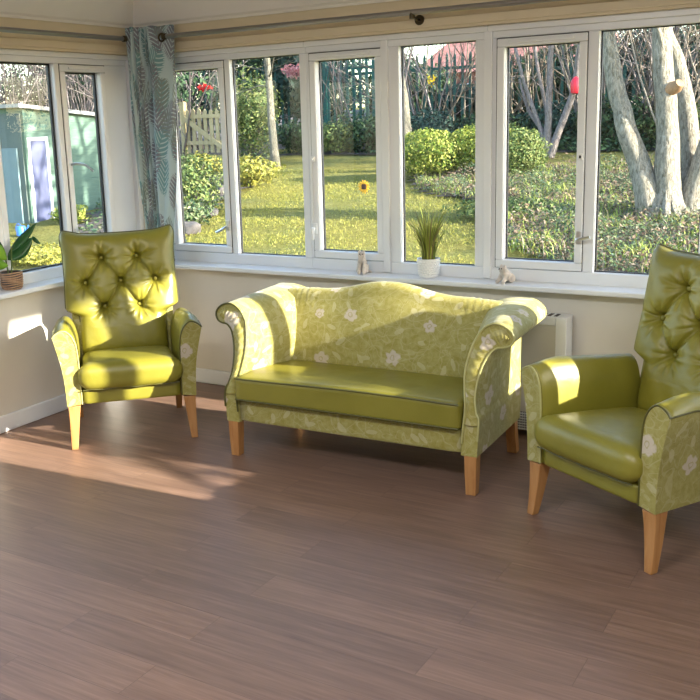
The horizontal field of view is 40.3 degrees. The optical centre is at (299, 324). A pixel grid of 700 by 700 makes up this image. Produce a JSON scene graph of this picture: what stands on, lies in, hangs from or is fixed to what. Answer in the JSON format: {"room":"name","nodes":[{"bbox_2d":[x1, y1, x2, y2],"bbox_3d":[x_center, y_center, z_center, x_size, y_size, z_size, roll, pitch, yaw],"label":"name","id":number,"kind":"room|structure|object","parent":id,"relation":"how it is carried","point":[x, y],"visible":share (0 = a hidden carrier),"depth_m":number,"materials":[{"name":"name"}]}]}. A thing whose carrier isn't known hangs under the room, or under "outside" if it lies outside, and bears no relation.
{"room":"sunroom","nodes":[
{"label":"sunroom","id":0,"kind":"room"},
{"bbox_2d":[0,270,23,290],"bbox_3d":[-1.460,-0.228,4.819,0.116,0.090,0.116,6,14,32],"label":"basket","id":1,"kind":"object","parent":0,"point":[10,279],"depth_m":4.78,"materials":[{"name":"brown wicker"}]},
{"bbox_2d":[0,286,72,415],"bbox_3d":[-2.734,0.057,2.923,0.120,1.950,6.700,6,14,32],"label":"wall","id":2,"kind":"structure","parent":0,"point":[30,368],"depth_m":4.96,"materials":[{"name":"paint"}]},
{"bbox_2d":[0,208,6,288],"bbox_3d":[-1.792,-0.660,4.348,0.068,1.210,1.010,6,14,32],"label":"window","id":3,"kind":"structure","parent":2,"relation":"in","point":[1,228],"depth_m":4.81,"materials":[{"name":"plastic"}]},
{"bbox_2d":[0,276,63,299],"bbox_3d":[-1.784,-0.046,4.300,0.141,0.025,3.380,6,14,32],"label":"windowsill","id":4,"kind":"structure","parent":2,"relation":"attached to","point":[42,285],"depth_m":4.88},
{"bbox_2d":[0,223,39,290],"bbox_3d":[-1.447,-0.344,4.822,0.116,0.315,0.306,6,14,32],"label":"rubber plant","id":5,"kind":"object","parent":4,"relation":"on","point":[11,279],"visible":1,"depth_m":4.81,"materials":[{"name":"green plant"}]},
{"bbox_2d":[0,394,67,433],"bbox_3d":[-2.619,0.914,3.113,0.018,0.087,6.600,6,14,32],"label":"baseboard","id":6,"kind":"structure","parent":2,"relation":"attached to","point":[21,417],"depth_m":5.00,"materials":[{"name":"white wood"}]},
{"bbox_2d":[0,36,126,52],"bbox_3d":[-1.831,-1.248,4.057,0.010,0.040,3.340,6,14,32],"label":"trim","id":7,"kind":"structure","parent":2,"relation":"attached to","point":[11,41],"depth_m":4.96,"materials":[{"name":"paint"}]},
{"bbox_2d":[0,0,132,27],"bbox_3d":[-2.536,-1.326,2.529,0.400,0.615,6.600,6,14,32],"label":"trim","id":8,"kind":"structure","parent":2,"relation":"attached to","point":[108,13],"depth_m":4.97,"materials":[{"name":"paint"}]},
{"bbox_2d":[0,48,136,283],"bbox_3d":[-1.240,-0.856,5.171,0.110,1.210,1.010,6,14,32],"label":"window","id":9,"kind":"structure","parent":2,"relation":"in","point":[108,72],"depth_m":5.26,"materials":[{"name":"plastic"}]},
{"bbox_2d":[68,66,98,69],"bbox_3d":[-1.178,-1.396,5.176,0.014,0.015,0.227,6,14,32],"label":"vent","id":10,"kind":"object","parent":9,"relation":"attached to","point":[69,67],"depth_m":5.17,"materials":[{"name":"plastic"}]},
{"bbox_2d":[0,17,126,55],"bbox_3d":[-2.782,-1.311,2.630,0.120,0.850,6.700,6,14,32],"label":"lintel","id":11,"kind":"object","parent":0,"point":[4,21],"depth_m":4.96,"materials":[{"name":"paint"}]},
{"bbox_2d":[0,26,127,41],"bbox_3d":[-1.820,-1.256,3.973,0.103,0.070,3.149,6,14,32],"label":"pole","id":12,"kind":"object","parent":11,"relation":"attached to","point":[2,29],"visible":1,"depth_m":4.84,"materials":[{"name":"metal"}]},
{"bbox_2d":[0,382,699,699],"bbox_3d":[0.003,1.248,1.527,6.420,0.080,6.820,6,14,32],"label":"floor","id":13,"kind":"structure","parent":0,"point":[148,559],"depth_m":3.22,"materials":[{"name":"brown wood"}]},
{"bbox_2d":[51,224,201,449],"bbox_3d":[-0.880,0.029,4.806,0.704,0.988,0.732,-5,12,-12],"label":"armchair","id":14,"kind":"object","parent":13,"relation":"on","point":[124,339],"visible":1,"depth_m":4.91,"materials":[{"name":"leather"}]},
{"bbox_2d":[77,345,182,389],"bbox_3d":[-0.853,0.205,4.741,0.499,0.183,0.528,-5,12,-12],"label":"seat cushion","id":15,"kind":"object","parent":14,"relation":"on","point":[99,367],"depth_m":4.52,"materials":[{"name":"leather"}]},
{"bbox_2d":[215,281,546,495],"bbox_3d":[0.318,0.217,4.269,1.422,0.764,0.632,5,14,29],"label":"sofa","id":16,"kind":"object","parent":13,"relation":"on","point":[393,362],"visible":1,"depth_m":4.19,"materials":[{"name":"fabric"}]},
{"bbox_2d":[235,360,463,428],"bbox_3d":[0.269,0.286,4.192,1.064,0.136,0.420,5,14,29],"label":"seat cushion","id":17,"kind":"object","parent":16,"relation":"on","point":[403,395],"depth_m":4.09,"materials":[{"name":"leather"}]},
{"bbox_2d":[518,312,572,430],"bbox_3d":[1.004,0.224,4.542,0.555,0.590,0.098,6,14,32],"label":"heater","id":18,"kind":"object","parent":13,"relation":"on","point":[552,336],"visible":0.13,"depth_m":4.38,"materials":[{"name":"white metal"}]},
{"bbox_2d":[518,412,526,430],"bbox_3d":[0.989,0.448,4.551,0.456,0.088,0.008,6,14,32],"label":"grille","id":19,"kind":"object","parent":18,"relation":"attached to","point":[522,421],"depth_m":4.51,"materials":[{"name":"white metal"}]},
{"bbox_2d":[520,243,699,574],"bbox_3d":[1.275,0.249,3.429,0.732,0.988,0.704,-8,14,-27],"label":"armchair","id":20,"kind":"object","parent":13,"relation":"on","point":[594,420],"visible":1,"depth_m":3.48,"materials":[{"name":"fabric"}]},
{"bbox_2d":[534,407,647,482],"bbox_3d":[1.190,0.417,3.416,0.528,0.183,0.499,-8,14,-27],"label":"seat cushion","id":21,"kind":"object","parent":20,"relation":"on","point":[588,444],"depth_m":3.32,"materials":[{"name":"leather"}]},
{"bbox_2d":[142,205,643,375],"bbox_3d":[0.697,-0.452,4.735,3.960,1.950,0.120,6,14,32],"label":"wall","id":22,"kind":"structure","parent":0,"point":[601,325],"depth_m":4.92,"materials":[{"name":"paint"}]},
{"bbox_2d":[125,56,143,229],"bbox_3d":[-0.977,-0.960,5.613,0.078,1.210,0.060,6,14,32],"label":"trim","id":23,"kind":"structure","parent":22,"relation":"attached to","point":[137,191],"depth_m":5.59,"materials":[{"name":"paint"}]},
{"bbox_2d":[196,367,230,385],"bbox_3d":[0.698,0.424,4.858,3.702,0.087,0.018,6,14,32],"label":"baseboard","id":24,"kind":"structure","parent":22,"relation":"attached to","point":[209,376],"depth_m":5.60,"materials":[{"name":"white wood"}]},
{"bbox_2d":[174,41,312,267],"bbox_3d":[-0.418,-0.918,5.324,1.095,1.210,0.105,6,14,32],"label":"window","id":25,"kind":"structure","parent":22,"relation":"in","point":[222,60],"depth_m":5.29,"materials":[{"name":"plastic"}]},
{"bbox_2d":[175,63,213,68],"bbox_3d":[-0.603,-1.444,5.306,0.306,0.015,0.014,6,14,32],"label":"vent","id":26,"kind":"object","parent":25,"relation":"attached to","point":[177,65],"depth_m":5.30,"materials":[{"name":"plastic"}]},
{"bbox_2d":[133,0,400,26],"bbox_3d":[0.511,-1.796,4.221,3.720,0.615,0.400,6,14,32],"label":"trim","id":27,"kind":"structure","parent":22,"relation":"attached to","point":[145,12],"depth_m":5.06,"materials":[{"name":"paint"}]},
{"bbox_2d":[304,26,487,278],"bbox_3d":[0.469,-0.832,4.777,0.997,1.210,0.103,6,14,32],"label":"window","id":28,"kind":"structure","parent":22,"relation":"in","point":[387,50],"depth_m":4.79,"materials":[{"name":"plastic"}]},
{"bbox_2d":[317,51,369,57],"bbox_3d":[0.218,-1.364,4.800,0.305,0.015,0.014,6,14,32],"label":"vent","id":29,"kind":"object","parent":28,"relation":"attached to","point":[320,54],"depth_m":4.80,"materials":[{"name":"plastic"}]},
{"bbox_2d":[175,260,645,298],"bbox_3d":[0.664,-0.221,4.718,3.720,0.025,0.141,6,14,32],"label":"windowsill","id":30,"kind":"structure","parent":22,"relation":"attached to","point":[530,286],"depth_m":4.70,"materials":[{"name":"white plastic"}]},
{"bbox_2d":[356,250,371,273],"bbox_3d":[0.324,-0.328,4.914,0.066,0.125,0.097,6,15,34],"label":"cat figurine","id":31,"kind":"object","parent":30,"relation":"on","point":[362,266],"visible":1,"depth_m":4.88,"materials":[{"name":"beige ceramic"}]},
{"bbox_2d":[400,204,459,277],"bbox_3d":[0.631,-0.416,4.720,0.309,0.357,0.347,-4,12,-8],"label":"potted grass","id":32,"kind":"object","parent":30,"relation":"on","point":[428,265],"depth_m":4.69,"materials":[{"name":"plant"}]},
{"bbox_2d":[417,257,439,277],"bbox_3d":[0.640,-0.286,4.738,0.116,0.095,0.117,6,14,32],"label":"pot","id":33,"kind":"object","parent":32,"relation":"attached to","point":[428,267],"depth_m":4.70,"materials":[{"name":"white ceramic"}]},
{"bbox_2d":[495,264,515,283],"bbox_3d":[0.969,-0.246,4.516,0.104,0.092,0.099,-10,14,-32],"label":"dog figurine","id":34,"kind":"object","parent":30,"relation":"on","point":[505,275],"visible":1,"depth_m":4.48,"materials":[{"name":"beige ceramic"}]},
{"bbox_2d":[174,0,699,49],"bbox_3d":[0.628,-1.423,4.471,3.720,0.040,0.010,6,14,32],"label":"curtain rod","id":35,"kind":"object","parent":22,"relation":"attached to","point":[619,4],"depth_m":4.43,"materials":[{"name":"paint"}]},
{"bbox_2d":[483,7,699,287],"bbox_3d":[1.306,-0.750,4.260,1.018,1.210,0.105,6,14,32],"label":"window","id":36,"kind":"structure","parent":22,"relation":"in","point":[586,31],"depth_m":4.34,"materials":[{"name":"plastic"}]},
{"bbox_2d":[508,35,574,43],"bbox_3d":[1.081,-1.280,4.268,0.303,0.015,0.014,6,14,32],"label":"vent","id":37,"kind":"object","parent":36,"relation":"attached to","point":[512,39],"depth_m":4.27,"materials":[{"name":"plastic"}]},
{"bbox_2d":[174,0,699,52],"bbox_3d":[0.649,-1.820,4.442,3.960,0.850,0.120,6,14,32],"label":"lintel","id":38,"kind":"object","parent":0,"point":[403,4],"visible":0.33,"depth_m":4.65,"materials":[{"name":"paint"}]},
{"bbox_2d":[161,0,565,39],"bbox_3d":[0.655,-1.433,4.388,3.284,0.072,0.103,6,14,32],"label":"pole","id":39,"kind":"object","parent":38,"relation":"attached to","point":[419,19],"visible":1,"depth_m":4.53,"materials":[{"name":"metal"}]},
{"bbox_2d":[125,24,176,258],"bbox_3d":[-0.797,-1.008,5.380,0.293,1.307,0.092,2,13,17],"label":"curtain","id":40,"kind":"object","parent":39,"relation":"hanging from","point":[151,59],"visible":0.82,"depth_m":5.33,"materials":[{"name":"fabric"}]},
{"label":"outside","id":41,"kind":"structure","parent":0,"visible":0},
{"bbox_2d":[8,107,680,272],"bbox_3d":[6.979,-4.323,21.686,64.000,2.217,36.000,6,14,32],"label":"lawn","id":42,"kind":"structure","parent":41,"point":[48,230],"depth_m":13.16,"materials":[{"name":"green plant"}]},
{"bbox_2d":[15,224,28,235],"bbox_3d":[-3.825,-1.313,13.102,0.274,0.169,0.132,6,14,32],"label":"watering can","id":43,"kind":"object","parent":42,"relation":"on","point":[19,229],"visible":0.75,"depth_m":13.07,"materials":[{"name":"blue plastic"}]},
{"bbox_2d":[0,64,65,104],"bbox_3d":[-10.563,-6.887,23.297,13.060,6.613,8.590,1,12,14],"label":"thicket","id":44,"kind":"object","parent":42,"relation":"on","point":[17,71],"visible":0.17,"depth_m":21.95,"materials":[{"name":"plant"}]},
{"bbox_2d":[10,240,61,265],"bbox_3d":[-3.099,-0.825,10.947,1.107,0.240,1.824,-13,16,-41],"label":"hedge","id":45,"kind":"object","parent":42,"relation":"on","point":[32,257],"visible":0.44,"depth_m":10.69,"materials":[{"name":"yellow plant"}]},
{"bbox_2d":[0,103,101,223],"bbox_3d":[-4.213,-2.577,15.715,2.250,2.036,2.900,6,14,32],"label":"garden shed","id":46,"kind":"object","parent":42,"relation":"on","point":[25,129],"visible":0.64,"depth_m":14.27,"materials":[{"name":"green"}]},
{"bbox_2d":[49,204,88,222],"bbox_3d":[-3.400,-1.610,13.970,0.582,0.358,0.635,-3,12,-6],"label":"bush","id":47,"kind":"object","parent":42,"relation":"on","point":[80,213],"visible":0.3,"depth_m":13.88,"materials":[{"name":"green plant"}]},
{"bbox_2d":[0,64,240,154],"bbox_3d":[-5.733,-5.792,24.959,9.767,3.008,3.102,6,14,32],"label":"ivy hedge","id":48,"kind":"object","parent":42,"relation":"on","point":[184,76],"visible":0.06,"depth_m":23.94,"materials":[{"name":"green plant"}]},
{"bbox_2d":[0,64,288,161],"bbox_3d":[-4.918,-6.857,22.277,10.895,6.898,7.006,4,13,26],"label":"thicket","id":49,"kind":"object","parent":42,"relation":"on","point":[89,93],"visible":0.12,"depth_m":22.23,"materials":[{"name":"plant"}]},
{"bbox_2d":[198,84,212,91],"bbox_3d":[-2.150,-5.374,21.553,0.270,0.199,0.396,-13,16,-41],"label":"flower","id":50,"kind":"object","parent":49,"relation":"attached to","point":[203,87],"visible":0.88,"depth_m":21.51,"materials":[{"name":"red plant"}]},
{"bbox_2d":[59,155,281,245],"bbox_3d":[-2.595,-2.607,17.736,4.184,0.660,13.748,-2,12,2],"label":"planting bed","id":51,"kind":"object","parent":42,"relation":"on","point":[95,226],"visible":0.03,"depth_m":14.22,"materials":[{"name":"green plant"}]},
{"bbox_2d":[79,151,270,240],"bbox_3d":[-2.624,-2.657,17.675,3.891,0.817,13.800,-1,12,3],"label":"hedge","id":52,"kind":"object","parent":51,"relation":"on","point":[98,205],"visible":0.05,"depth_m":14.60,"materials":[{"name":"green plant"}]},
{"bbox_2d":[185,221,200,234],"bbox_3d":[-1.436,-1.257,12.252,0.266,0.193,0.352,-10,14,-32],"label":"rock","id":53,"kind":"object","parent":51,"relation":"on","point":[191,227],"visible":0.64,"depth_m":12.12,"materials":[{"name":"grey stone"}]},
{"bbox_2d":[184,199,216,224],"bbox_3d":[-1.492,-1.463,12.742,0.737,0.459,0.672,6,14,32],"label":"bush","id":54,"kind":"object","parent":51,"relation":"on","point":[190,213],"visible":0.56,"depth_m":12.59,"materials":[{"name":"green plant"}]},
{"bbox_2d":[181,148,223,211],"bbox_3d":[-1.637,-2.044,13.816,1.302,1.043,1.256,3,13,24],"label":"bush","id":55,"kind":"object","parent":51,"relation":"on","point":[191,185],"visible":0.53,"depth_m":13.55,"materials":[{"name":"green plant"}]},
{"bbox_2d":[188,150,222,174],"bbox_3d":[-1.854,-3.165,18.875,1.075,0.595,0.942,6,14,32],"label":"bush","id":56,"kind":"object","parent":51,"relation":"on","point":[204,155],"visible":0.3,"depth_m":18.69,"materials":[{"name":"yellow plant"}]},
{"bbox_2d":[206,208,218,216],"bbox_3d":[-1.258,-1.619,13.633,0.189,0.118,0.239,-4,12,-8],"label":"rock","id":57,"kind":"object","parent":51,"relation":"on","point":[215,211],"visible":0.56,"depth_m":13.55,"materials":[{"name":"grey stone"}]},
{"bbox_2d":[214,185,223,193],"bbox_3d":[-1.273,-2.257,15.910,0.351,0.190,0.292,-7,13,-21],"label":"rock","id":58,"kind":"object","parent":51,"relation":"on","point":[221,189],"visible":0.2,"depth_m":15.76,"materials":[{"name":"grey stone"}]},
{"bbox_2d":[213,62,283,159],"bbox_3d":[-1.165,-4.762,21.431,1.652,2.240,1.460,6,14,32],"label":"bush","id":59,"kind":"object","parent":51,"relation":"on","point":[250,128],"visible":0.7,"depth_m":21.17,"materials":[{"name":"green plant"}]},
{"bbox_2d":[218,153,285,187],"bbox_3d":[-0.827,-2.694,16.743,1.245,0.663,1.116,-3,12,-5],"label":"bush","id":60,"kind":"object","parent":51,"relation":"on","point":[251,174],"visible":0.82,"depth_m":16.55,"materials":[{"name":"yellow plant"}]},
{"bbox_2d":[179,102,221,163],"bbox_3d":[-2.095,-4.238,21.272,1.365,1.520,0.140,6,14,32],"label":"gate","id":61,"kind":"object","parent":42,"relation":"on","point":[183,116],"visible":0.71,"depth_m":21.30,"materials":[{"name":"brown wood"}]},
{"bbox_2d":[200,57,297,166],"bbox_3d":[-0.766,-5.901,19.852,2.531,5.341,3.631,-8,14,-28],"label":"tree","id":62,"kind":"object","parent":42,"relation":"on","point":[273,144],"visible":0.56,"depth_m":19.93,"materials":[{"name":"grey plant"}]},
{"bbox_2d":[358,180,369,193],"bbox_3d":[0.998,-2.129,14.783,0.224,0.259,0.047,6,14,32],"label":"sunflower","id":63,"kind":"object","parent":42,"relation":"on","point":[363,186],"visible":0.98,"depth_m":14.76,"materials":[{"name":"yellow plant"}]},
{"bbox_2d":[179,109,654,155],"bbox_3d":[5.493,-6.115,28.742,37.901,1.320,21.067,6,14,32],"label":"planting bed","id":64,"kind":"object","parent":42,"relation":"on","point":[267,144],"visible":0.02,"depth_m":24.45,"materials":[{"name":"green plant"}]},
{"bbox_2d":[176,59,251,138],"bbox_3d":[-3.049,-7.886,28.937,4.932,4.608,3.702,6,14,32],"label":"evergreen tree","id":65,"kind":"object","parent":64,"relation":"on","point":[201,74],"visible":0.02,"depth_m":28.16,"materials":[{"name":"green plant"}]},
{"bbox_2d":[176,59,299,148],"bbox_3d":[-3.244,-8.307,25.525,7.123,7.104,8.543,-10,14,-32],"label":"thicket","id":66,"kind":"object","parent":64,"relation":"on","point":[243,61],"visible":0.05,"depth_m":25.88,"materials":[{"name":"plant"}]},
{"bbox_2d":[195,58,336,138],"bbox_3d":[-1.127,-7.406,27.195,4.134,4.333,3.538,6,14,32],"label":"evergreen tree","id":67,"kind":"object","parent":64,"relation":"on","point":[258,62],"visible":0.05,"depth_m":26.44,"materials":[{"name":"green plant"}]},
{"bbox_2d":[276,120,334,153],"bbox_3d":[0.059,-4.437,22.491,1.372,0.902,1.498,-7,13,-22],"label":"bush","id":68,"kind":"object","parent":64,"relation":"on","point":[294,138],"visible":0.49,"depth_m":22.38,"materials":[{"name":"green plant"}]},
{"bbox_2d":[256,56,370,126],"bbox_3d":[0.321,-6.851,25.643,3.184,3.874,3.410,-3,12,-4],"label":"evergreen tree","id":69,"kind":"object","parent":64,"relation":"on","point":[293,89],"visible":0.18,"depth_m":25.12,"materials":[{"name":"green plant"}]},
{"bbox_2d":[203,51,475,144],"bbox_3d":[0.795,-5.859,25.022,8.234,2.110,0.055,6,14,32],"label":"fence","id":70,"kind":"object","parent":64,"relation":"on","point":[447,68],"visible":0.21,"depth_m":23.52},
{"bbox_2d":[323,120,364,152],"bbox_3d":[0.861,-4.346,22.105,1.481,0.829,1.151,2,13,19],"label":"bush","id":71,"kind":"object","parent":64,"relation":"on","point":[329,140],"visible":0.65,"depth_m":21.79,"materials":[{"name":"green plant"}]},
{"bbox_2d":[322,58,374,126],"bbox_3d":[1.446,-5.730,24.010,1.950,2.300,0.100,6,14,32],"label":"gate","id":72,"kind":"object","parent":64,"relation":"on","point":[326,106],"visible":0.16,"depth_m":24.04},
{"bbox_2d":[331,112,417,152],"bbox_3d":[1.783,-4.406,21.772,2.448,1.007,1.468,4,13,25],"label":"bush","id":73,"kind":"object","parent":64,"relation":"on","point":[367,129],"visible":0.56,"depth_m":21.59,"materials":[{"name":"green plant"}]},
{"bbox_2d":[291,42,511,144],"bbox_3d":[2.028,-8.108,22.183,8.693,7.765,5.832,1,13,14],"label":"thicket","id":74,"kind":"object","parent":64,"relation":"on","point":[338,89],"visible":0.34,"depth_m":22.53,"materials":[{"name":"plant"}]},
{"bbox_2d":[281,64,299,79],"bbox_3d":[-0.045,-6.254,23.406,1.059,0.419,0.686,6,14,32],"label":"flower","id":75,"kind":"object","parent":74,"relation":"attached to","point":[291,70],"visible":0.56,"depth_m":23.33,"materials":[{"name":"pink plant"}]},
{"bbox_2d":[345,54,459,119],"bbox_3d":[3.070,-6.768,27.676,2.952,2.296,3.522,-12,15,-38],"label":"evergreen tree","id":76,"kind":"object","parent":64,"relation":"on","point":[413,75],"visible":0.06,"depth_m":26.79,"materials":[{"name":"green plant"}]},
{"bbox_2d":[372,105,462,136],"bbox_3d":[2.683,-4.310,21.029,2.268,1.077,1.390,6,14,32],"label":"bush","id":77,"kind":"object","parent":64,"relation":"on","point":[419,122],"visible":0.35,"depth_m":20.63,"materials":[{"name":"green plant"}]},
{"bbox_2d":[422,81,517,127],"bbox_3d":[4.522,-5.594,24.635,2.939,1.420,2.863,6,14,32],"label":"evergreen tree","id":78,"kind":"object","parent":64,"relation":"on","point":[458,103],"visible":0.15,"depth_m":24.04,"materials":[{"name":"green plant"}]},
{"bbox_2d":[404,42,540,125],"bbox_3d":[3.982,-7.589,22.348,5.922,6.517,5.628,-12,16,-39],"label":"thicket","id":79,"kind":"object","parent":64,"relation":"on","point":[474,57],"visible":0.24,"depth_m":22.15,"materials":[{"name":"plant"}]},
{"bbox_2d":[427,74,435,94],"bbox_3d":[2.964,-5.419,21.394,0.241,0.459,0.111,6,14,32],"label":"flower","id":80,"kind":"object","parent":79,"relation":"attached to","point":[434,77],"visible":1,"depth_m":21.39,"materials":[{"name":"yellow plant"}]},
{"bbox_2d":[443,109,538,134],"bbox_3d":[4.132,-4.266,20.737,2.303,0.941,1.203,6,14,32],"label":"shrub","id":81,"kind":"object","parent":64,"relation":"on","point":[466,122],"visible":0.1,"depth_m":20.58,"materials":[{"name":"green plant"}]},
{"bbox_2d":[364,124,680,153],"bbox_3d":[6.668,-3.868,19.421,11.103,0.584,3.329,6,14,32],"label":"ground cover","id":82,"kind":"structure","parent":64,"relation":"on","point":[605,144],"depth_m":18.75,"materials":[{"name":"green plant"}]},
{"bbox_2d":[515,99,576,142],"bbox_3d":[5.423,-4.255,20.175,2.142,1.045,1.090,6,14,32],"label":"shrub","id":83,"kind":"object","parent":64,"relation":"on","point":[555,109],"visible":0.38,"depth_m":19.95,"materials":[{"name":"green plant"}]},
{"bbox_2d":[407,29,698,135],"bbox_3d":[5.838,-7.698,20.173,8.972,7.541,7.600,7,15,35],"label":"thicket","id":84,"kind":"object","parent":64,"relation":"on","point":[528,71],"visible":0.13,"depth_m":21.01,"materials":[{"name":"plant"}]},
{"bbox_2d":[509,44,619,119],"bbox_3d":[6.271,-5.802,23.045,3.420,2.403,3.046,9,16,42],"label":"evergreen tree","id":85,"kind":"object","parent":64,"relation":"on","point":[557,63],"visible":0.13,"depth_m":22.38,"materials":[{"name":"green plant"}]},
{"bbox_2d":[510,42,699,130],"bbox_3d":[7.127,-5.201,21.247,6.234,1.960,0.055,6,14,32],"label":"fence","id":86,"kind":"object","parent":64,"relation":"on","point":[693,45],"visible":0.1,"depth_m":21.82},
{"bbox_2d":[514,25,699,137],"bbox_3d":[7.292,-7.666,18.403,7.366,8.204,8.429,-5,13,-15],"label":"thicket","id":87,"kind":"object","parent":64,"relation":"on","point":[675,28],"visible":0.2,"depth_m":19.01,"materials":[{"name":"plant"}]},
{"bbox_2d":[569,92,655,145],"bbox_3d":[6.399,-4.068,19.046,1.973,1.146,1.156,9,17,43],"label":"shrub","id":88,"kind":"object","parent":64,"relation":"on","point":[606,124],"visible":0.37,"depth_m":18.82,"materials":[{"name":"green plant"}]},
{"bbox_2d":[557,25,699,128],"bbox_3d":[7.893,-6.955,17.061,7.143,7.464,8.643,-5,12,-13],"label":"thicket","id":89,"kind":"object","parent":64,"relation":"on","point":[696,33],"visible":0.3,"depth_m":17.91,"materials":[{"name":"plant"}]},
{"bbox_2d":[602,25,699,117],"bbox_3d":[8.060,-5.864,21.745,3.700,2.957,2.988,6,14,32],"label":"evergreen tree","id":90,"kind":"object","parent":64,"relation":"on","point":[629,86],"visible":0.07,"depth_m":21.15,"materials":[{"name":"green plant"}]},
{"bbox_2d":[637,97,699,139],"bbox_3d":[7.519,-3.878,18.282,2.181,1.028,1.255,6,14,32],"label":"shrub","id":91,"kind":"object","parent":64,"relation":"on","point":[697,107],"visible":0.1,"depth_m":18.41,"materials":[{"name":"green plant"}]},
{"bbox_2d":[681,25,699,102],"bbox_3d":[10.011,-5.751,20.588,3.571,3.164,2.707,1,12,14],"label":"evergreen tree","id":92,"kind":"object","parent":64,"relation":"on","point":[698,27],"visible":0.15,"depth_m":20.56,"materials":[{"name":"green plant"}]},
{"bbox_2d":[420,34,620,108],"bbox_3d":[8.946,-9.590,36.564,7.700,5.100,6.000,6,14,32],"label":"house","id":93,"kind":"structure","parent":42,"relation":"on","point":[458,44],"depth_m":35.62,"materials":[{"name":"red brick"}]},
{"bbox_2d":[465,35,639,158],"bbox_3d":[4.885,-5.412,17.295,4.029,4.950,4.614,-4,12,-10],"label":"tree","id":94,"kind":"object","parent":42,"relation":"on","point":[545,132],"visible":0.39,"depth_m":17.95,"materials":[{"name":"grey plant"}]},
{"bbox_2d":[570,49,578,93],"bbox_3d":[5.054,-4.643,17.407,0.190,0.810,0.187,6,14,32],"label":"bird feeder","id":95,"kind":"object","parent":94,"relation":"hanging from","point":[574,83],"visible":0.8,"depth_m":17.39,"materials":[{"name":"red plastic"}]},
{"bbox_2d":[407,160,697,271],"bbox_3d":[5.333,-1.783,12.718,13.098,0.719,11.578,6,14,32],"label":"planting bed","id":96,"kind":"object","parent":42,"relation":"on","point":[414,183],"visible":0.03,"depth_m":10.33,"materials":[{"name":"green plant"}]},
{"bbox_2d":[348,45,456,169],"bbox_3d":[1.301,-5.187,16.745,2.777,5.256,2.703,-12,16,-40],"label":"tree","id":97,"kind":"object","parent":96,"relation":"on","point":[406,100],"visible":0.16,"depth_m":17.23,"materials":[{"name":"grey plant"}]},
{"bbox_2d":[405,127,470,177],"bbox_3d":[2.195,-2.886,16.140,1.469,0.936,1.249,6,14,32],"label":"clipped hedge","id":98,"kind":"object","parent":96,"relation":"on","point":[429,152],"visible":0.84,"depth_m":15.78,"materials":[{"name":"green plant"}]},
{"bbox_2d":[445,123,521,173],"bbox_3d":[3.064,-2.946,16.008,1.513,1.007,1.291,1,12,12],"label":"clipped hedge","id":99,"kind":"object","parent":96,"relation":"on","point":[469,132],"visible":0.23,"depth_m":15.71,"materials":[{"name":"green plant"}]},
{"bbox_2d":[440,196,562,218],"bbox_3d":[2.504,-1.452,11.748,1.512,0.293,1.099,6,14,32],"label":"mound","id":100,"kind":"object","parent":96,"relation":"on","point":[468,211],"visible":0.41,"depth_m":11.56,"materials":[{"name":"green plant"}]},
{"bbox_2d":[509,121,552,173],"bbox_3d":[3.596,-2.840,15.554,1.067,0.963,1.112,6,14,32],"label":"clipped hedge","id":101,"kind":"object","parent":96,"relation":"on","point":[526,151],"visible":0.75,"depth_m":15.28,"materials":[{"name":"green plant"}]},
{"bbox_2d":[414,154,699,272],"bbox_3d":[3.320,-1.656,12.193,6.734,0.793,8.320,6,15,35],"label":"ground cover","id":102,"kind":"structure","parent":96,"relation":"on","point":[541,173],"depth_m":10.60,"materials":[{"name":"green plant"}]},
{"bbox_2d":[415,152,699,271],"bbox_3d":[3.325,-1.659,12.182,6.712,0.792,8.310,6,15,34],"label":"fallen leaves","id":103,"kind":"object","parent":96,"relation":"on","point":[621,160],"visible":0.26,"depth_m":10.55,"materials":[{"name":"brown plant"}]},
{"bbox_2d":[416,161,699,272],"bbox_3d":[3.348,-1.586,12.216,6.868,0.695,8.284,7,15,35],"label":"grass","id":104,"kind":"structure","parent":96,"relation":"on","point":[551,168],"depth_m":11.06,"materials":[{"name":"green plant"}]},
{"bbox_2d":[603,27,699,229],"bbox_3d":[3.902,-4.465,10.338,7.618,6.952,6.142,7,15,37],"label":"tree","id":105,"kind":"object","parent":96,"relation":"on","point":[673,182],"visible":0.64,"depth_m":10.72,"materials":[{"name":"grey plant"}]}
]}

